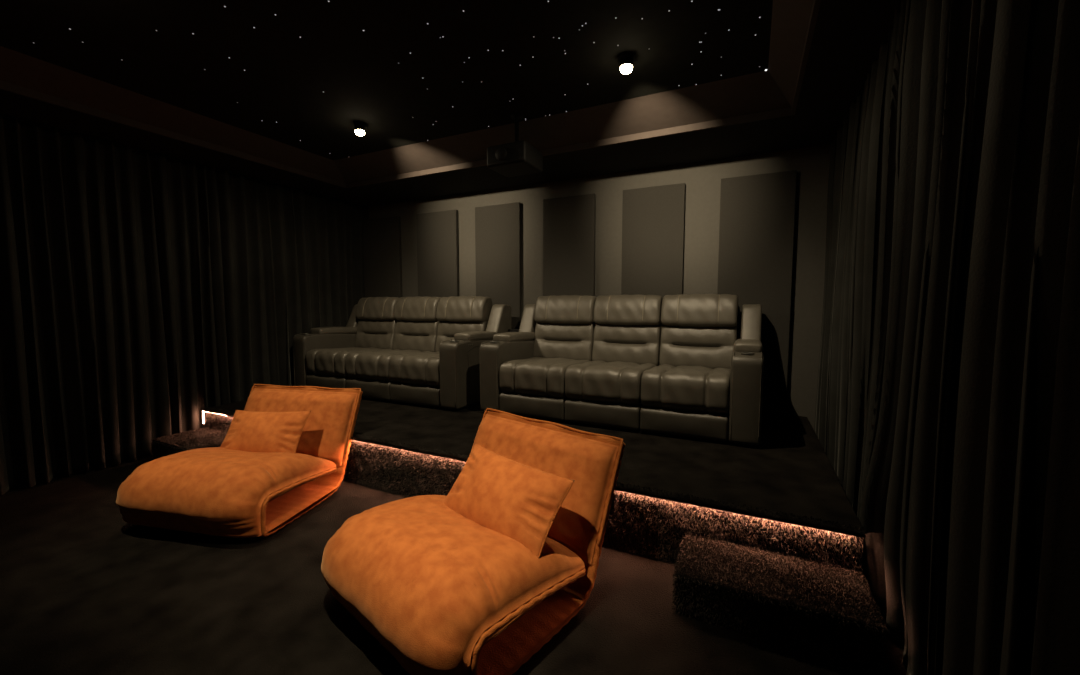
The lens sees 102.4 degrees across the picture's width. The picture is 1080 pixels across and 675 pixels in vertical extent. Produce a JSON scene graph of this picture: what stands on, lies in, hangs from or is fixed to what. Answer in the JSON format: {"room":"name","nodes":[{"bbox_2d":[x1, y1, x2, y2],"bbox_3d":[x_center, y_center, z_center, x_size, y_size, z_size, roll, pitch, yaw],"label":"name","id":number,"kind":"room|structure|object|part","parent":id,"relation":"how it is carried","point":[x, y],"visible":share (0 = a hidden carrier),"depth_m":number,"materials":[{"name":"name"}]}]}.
{"room":"home theater","nodes":[
{"label":"home theater","id":0,"kind":"room"},
{"bbox_2d":[0,0,772,159],"bbox_3d":[-1.234,-1.792,2.161,4.700,0.100,4.590,2,5,26],"label":"ceiling","id":1,"kind":"structure","parent":0,"point":[311,88],"depth_m":2.75,"materials":[{"name":"black paint"}]},
{"bbox_2d":[353,121,365,135],"bbox_3d":[-1.573,-1.815,3.790,0.104,0.103,0.104,2,5,26],"label":"ceiling spotlight","id":2,"kind":"object","parent":1,"relation":"attached to","point":[359,126],"visible":1,"depth_m":3.76,"materials":[{"name":"black plastic"}]},
{"bbox_3d":[-1.573,-1.784,3.793,0.080,0.039,0.080,2,5,26],"label":"bulb","id":3,"kind":"part","parent":2,"relation":"part of","materials":[{"name":"beige glass"}]},
{"bbox_2d":[487,113,542,176],"bbox_3d":[-0.212,-1.627,3.610,0.360,0.450,0.362,2,5,26],"label":"projector","id":4,"kind":"object","parent":1,"relation":"hanging from","point":[516,158],"visible":1,"depth_m":3.52,"materials":[{"name":"black plastic"}]},
{"bbox_2d":[618,52,634,73],"bbox_3d":[0.550,-1.736,2.764,0.104,0.103,0.104,2,5,26],"label":"ceiling spotlight","id":5,"kind":"object","parent":1,"relation":"attached to","point":[626,58],"visible":1,"depth_m":2.73,"materials":[{"name":"black plastic"}]},
{"bbox_3d":[0.550,-1.704,2.766,0.080,0.039,0.080,2,5,26],"label":"bulb","id":6,"kind":"part","parent":5,"relation":"part of","materials":[{"name":"beige glass"}]},
{"bbox_2d":[0,0,900,206],"bbox_3d":[-1.287,-1.768,2.306,5.920,0.370,6.060,2,5,26],"label":"ceiling","id":7,"kind":"structure","parent":0,"point":[848,34],"depth_m":3.68,"materials":[{"name":"black paint"}]},
{"bbox_2d":[0,113,368,495],"bbox_3d":[-3.801,-0.274,3.678,0.170,2.818,5.959,2,5,26],"label":"curtain","id":8,"kind":"object","parent":7,"relation":"hanging from","point":[142,291],"visible":0.8,"depth_m":3.94,"materials":[{"name":"black fabric"}]},
{"bbox_2d":[0,0,820,187],"bbox_3d":[-1.234,-1.655,2.172,4.710,0.171,4.600,2,5,26],"label":"ceiling tray side","id":9,"kind":"structure","parent":7,"relation":"attached to","point":[774,92],"depth_m":3.48,"materials":[{"name":"brown paint"}]},
{"bbox_2d":[814,0,1079,674],"bbox_3d":[1.260,-0.083,1.216,0.173,2.819,5.902,2,5,25],"label":"curtain","id":10,"kind":"object","parent":7,"relation":"hanging from","point":[947,413],"visible":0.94,"depth_m":1.29,"materials":[{"name":"black fabric"}]},
{"bbox_2d":[0,456,906,674],"bbox_3d":[-1.287,1.288,2.542,6.120,0.100,6.260,2,5,26],"label":"floor","id":11,"kind":"structure","parent":0,"point":[85,589],"depth_m":2.02,"materials":[{"name":"carpet"}]},
{"bbox_2d":[150,427,226,459],"bbox_3d":[-3.161,1.025,4.024,0.718,0.214,0.458,2,5,26],"label":"step","id":12,"kind":"structure","parent":11,"relation":"on","point":[203,437],"depth_m":3.94,"materials":[{"name":"carpet"}]},
{"bbox_2d":[116,384,362,537],"bbox_3d":[-2.076,0.814,3.119,1.043,0.733,1.188,1,5,12],"label":"lounger","id":13,"kind":"object","parent":11,"relation":"on","point":[215,491],"visible":0.9,"depth_m":2.75,"materials":[{"name":"orange fabric"}]},
{"bbox_2d":[116,447,335,537],"bbox_3d":[-2.111,0.969,2.960,1.016,0.396,0.838,1,5,12],"label":"seat cushion","id":14,"kind":"object","parent":13,"relation":"on","point":[215,491],"depth_m":2.64,"materials":[{"name":"orange fabric"}]},
{"bbox_2d":[220,410,310,452],"bbox_3d":[-2.050,0.718,3.215,0.650,0.328,0.237,1,4,8],"label":"throw pillow","id":15,"kind":"object","parent":13,"relation":"on","point":[249,431],"visible":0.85,"depth_m":3.16,"materials":[{"name":"orange fabric"}]},
{"bbox_2d":[244,388,357,466],"bbox_3d":[-1.995,0.713,3.504,0.996,0.533,0.293,1,5,12],"label":"backrest","id":16,"kind":"object","parent":13,"relation":"on","point":[328,430],"depth_m":3.44,"materials":[{"name":"orange fabric"}]},
{"bbox_2d":[321,408,625,674],"bbox_3d":[-0.332,0.888,2.156,1.043,0.733,1.188,4,6,41],"label":"lounger","id":17,"kind":"object","parent":11,"relation":"on","point":[444,592],"visible":0.81,"depth_m":1.83,"materials":[{"name":"orange fabric"}]},
{"bbox_2d":[321,495,584,674],"bbox_3d":[-0.446,1.040,2.035,1.016,0.396,0.838,4,6,41],"label":"seat cushion","id":18,"kind":"object","parent":17,"relation":"on","point":[444,592],"depth_m":1.74,"materials":[{"name":"orange fabric"}]},
{"bbox_2d":[443,443,574,557],"bbox_3d":[-0.193,0.787,2.148,0.721,0.328,0.263,4,6,42],"label":"throw pillow","id":19,"kind":"object","parent":17,"relation":"on","point":[521,502],"visible":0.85,"depth_m":2.04,"materials":[{"name":"orange fabric"}]},
{"bbox_2d":[471,414,617,564],"bbox_3d":[-0.070,0.794,2.452,0.996,0.533,0.293,4,6,41],"label":"cushion","id":20,"kind":"object","parent":17,"relation":"on","point":[586,458],"depth_m":2.23,"materials":[{"name":"orange fabric"}]},
{"bbox_2d":[200,397,865,571],"bbox_3d":[-0.464,0.918,4.199,5.459,0.421,2.308,2,5,26],"label":"platform","id":21,"kind":"object","parent":11,"relation":"on","point":[783,494],"visible":0.4,"depth_m":2.75,"materials":[{"name":"carpet"}]},
{"bbox_2d":[293,296,510,408],"bbox_3d":[-1.641,0.073,5.175,2.419,1.131,1.151,2,5,26],"label":"recliner sofa","id":22,"kind":"object","parent":21,"relation":"on","point":[418,350],"visible":0.94,"depth_m":4.95,"materials":[{"name":"grey leather"}]},
{"bbox_3d":[-2.638,0.261,5.651,0.215,0.658,1.090,2,5,26],"label":"arm","id":23,"kind":"part","parent":22,"relation":"part of","materials":[{"name":"grey leather"}]},
{"bbox_2d":[305,347,391,376],"bbox_3d":[-2.293,0.267,5.359,0.652,0.297,0.886,2,5,26],"label":"seat cushion","id":24,"kind":"object","parent":22,"relation":"on","point":[319,361],"depth_m":5.01,"materials":[{"name":"grey leather"}]},
{"bbox_2d":[355,319,396,349],"bbox_3d":[-2.125,-0.041,5.711,0.662,0.432,0.240,2,5,26],"label":"lumbar cushion","id":25,"kind":"object","parent":22,"relation":"on","point":[369,333],"depth_m":5.62,"materials":[{"name":"grey leather"}]},
{"bbox_2d":[345,349,430,381],"bbox_3d":[-1.699,0.288,5.072,0.652,0.299,0.886,2,5,26],"label":"seat cushion","id":26,"kind":"object","parent":22,"relation":"on","point":[373,365],"depth_m":4.71,"materials":[{"name":"grey leather"}]},
{"bbox_2d":[390,352,439,386],"bbox_3d":[-1.105,0.310,4.786,0.652,0.300,0.886,2,5,26],"label":"seat cushion","id":27,"kind":"object","parent":22,"relation":"on","point":[422,369],"depth_m":4.41,"materials":[{"name":"grey leather"}]},
{"bbox_2d":[393,320,438,351],"bbox_3d":[-1.520,-0.018,5.419,0.662,0.432,0.240,2,5,26],"label":"lumbar cushion","id":28,"kind":"object","parent":22,"relation":"on","point":[414,335],"depth_m":5.33,"materials":[{"name":"grey leather"}]},
{"bbox_2d":[435,321,487,351],"bbox_3d":[-0.915,0.005,5.127,0.662,0.432,0.240,2,5,26],"label":"lumbar cushion","id":29,"kind":"object","parent":22,"relation":"on","point":[444,330],"depth_m":5.11,"materials":[{"name":"grey leather"}]},
{"bbox_3d":[-0.662,0.335,4.697,0.215,0.658,1.090,2,5,26],"label":"arm","id":30,"kind":"part","parent":22,"relation":"part of","materials":[{"name":"grey leather"}]},
{"bbox_2d":[479,294,763,445],"bbox_3d":[0.744,0.156,4.100,2.419,1.131,1.151,2,5,26],"label":"recliner sofa","id":31,"kind":"object","parent":21,"relation":"on","point":[679,365],"visible":1,"depth_m":3.89,"materials":[{"name":"grey leather"}]},
{"bbox_3d":[-0.252,0.344,4.576,0.215,0.658,1.090,2,5,26],"label":"arm","id":32,"kind":"part","parent":31,"relation":"part of","materials":[{"name":"grey leather"}]},
{"bbox_2d":[508,328,518,331],"bbox_3d":[-0.252,0.271,5.111,0.144,0.745,0.266,2,5,26],"label":"speaker box","id":33,"kind":"object","parent":31,"relation":"in","point":[517,329],"visible":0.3,"depth_m":4.97,"materials":[{"name":"black plastic"}]},
{"bbox_2d":[499,357,589,397],"bbox_3d":[0.092,0.350,4.284,0.652,0.297,0.886,2,5,26],"label":"seat cushion","id":34,"kind":"object","parent":31,"relation":"on","point":[519,377],"depth_m":3.93,"materials":[{"name":"grey leather"}]},
{"bbox_2d":[533,322,595,360],"bbox_3d":[0.261,0.043,4.636,0.662,0.432,0.240,2,5,26],"label":"lumbar cushion","id":35,"kind":"object","parent":31,"relation":"on","point":[566,340],"depth_m":4.54,"materials":[{"name":"grey leather"}]},
{"bbox_2d":[565,361,655,404],"bbox_3d":[0.686,0.371,3.997,0.652,0.299,0.886,2,5,26],"label":"seat cushion","id":36,"kind":"object","parent":31,"relation":"on","point":[595,382],"depth_m":3.63,"materials":[{"name":"grey leather"}]},
{"bbox_2d":[592,324,661,365],"bbox_3d":[0.865,0.065,4.343,0.662,0.432,0.240,2,5,26],"label":"lumbar cushion","id":37,"kind":"object","parent":31,"relation":"on","point":[639,344],"depth_m":4.25,"materials":[{"name":"grey leather"}]},
{"bbox_2d":[641,364,730,413],"bbox_3d":[1.281,0.393,3.711,0.652,0.300,0.886,2,5,26],"label":"seat cushion","id":38,"kind":"object","parent":31,"relation":"on","point":[675,388],"depth_m":3.35,"materials":[{"name":"grey leather"}]},
{"bbox_2d":[659,325,736,368],"bbox_3d":[1.470,0.087,4.051,0.662,0.432,0.240,2,5,26],"label":"lumbar cushion","id":39,"kind":"object","parent":31,"relation":"on","point":[708,346],"depth_m":3.97,"materials":[{"name":"grey leather"}]},
{"bbox_3d":[1.723,0.418,3.622,0.215,0.658,1.090,2,5,26],"label":"arm","id":40,"kind":"part","parent":31,"relation":"part of","materials":[{"name":"grey leather"}]},
{"bbox_2d":[671,533,889,674],"bbox_3d":[1.054,1.179,2.007,0.819,0.211,0.418,2,5,26],"label":"step","id":41,"kind":"structure","parent":11,"relation":"on","point":[829,611],"depth_m":1.89,"materials":[{"name":"carpet"}]},
{"bbox_2d":[368,144,830,429],"bbox_3d":[0.057,-0.570,5.178,6.120,3.200,0.100,2,5,26],"label":"wall","id":42,"kind":"structure","parent":0,"point":[702,180],"depth_m":4.37,"materials":[{"name":"grey paint"}]},
{"bbox_2d":[416,210,458,296],"bbox_3d":[-1.351,-0.605,5.769,0.650,2.080,0.062,2,5,26],"label":"acoustic panel","id":43,"kind":"object","parent":42,"relation":"attached to","point":[437,232],"visible":0.58,"depth_m":5.69,"materials":[{"name":"fabric"}]},
{"bbox_2d":[475,202,521,328],"bbox_3d":[-0.514,-0.574,5.365,0.630,2.080,0.062,2,5,26],"label":"acoustic panel","id":44,"kind":"object","parent":42,"relation":"attached to","point":[497,227],"visible":0.56,"depth_m":5.28,"materials":[{"name":"fabric"}]},
{"bbox_2d":[543,194,595,295],"bbox_3d":[0.327,-0.543,4.958,0.620,2.080,0.062,2,5,26],"label":"acoustic panel","id":45,"kind":"object","parent":42,"relation":"attached to","point":[569,223],"visible":0.56,"depth_m":4.88,"materials":[{"name":"fabric"}]},
{"bbox_2d":[621,183,685,296],"bbox_3d":[1.169,-0.511,4.552,0.630,2.080,0.062,2,5,26],"label":"acoustic panel","id":46,"kind":"object","parent":42,"relation":"attached to","point":[653,218],"visible":0.59,"depth_m":4.48,"materials":[{"name":"fabric"}]},
{"bbox_2d":[717,170,796,397],"bbox_3d":[2.033,-0.479,4.134,0.630,2.080,0.062,2,5,26],"label":"acoustic panel","id":47,"kind":"object","parent":42,"relation":"attached to","point":[756,227],"visible":0.75,"depth_m":4.06,"materials":[{"name":"fabric"}]}
]}

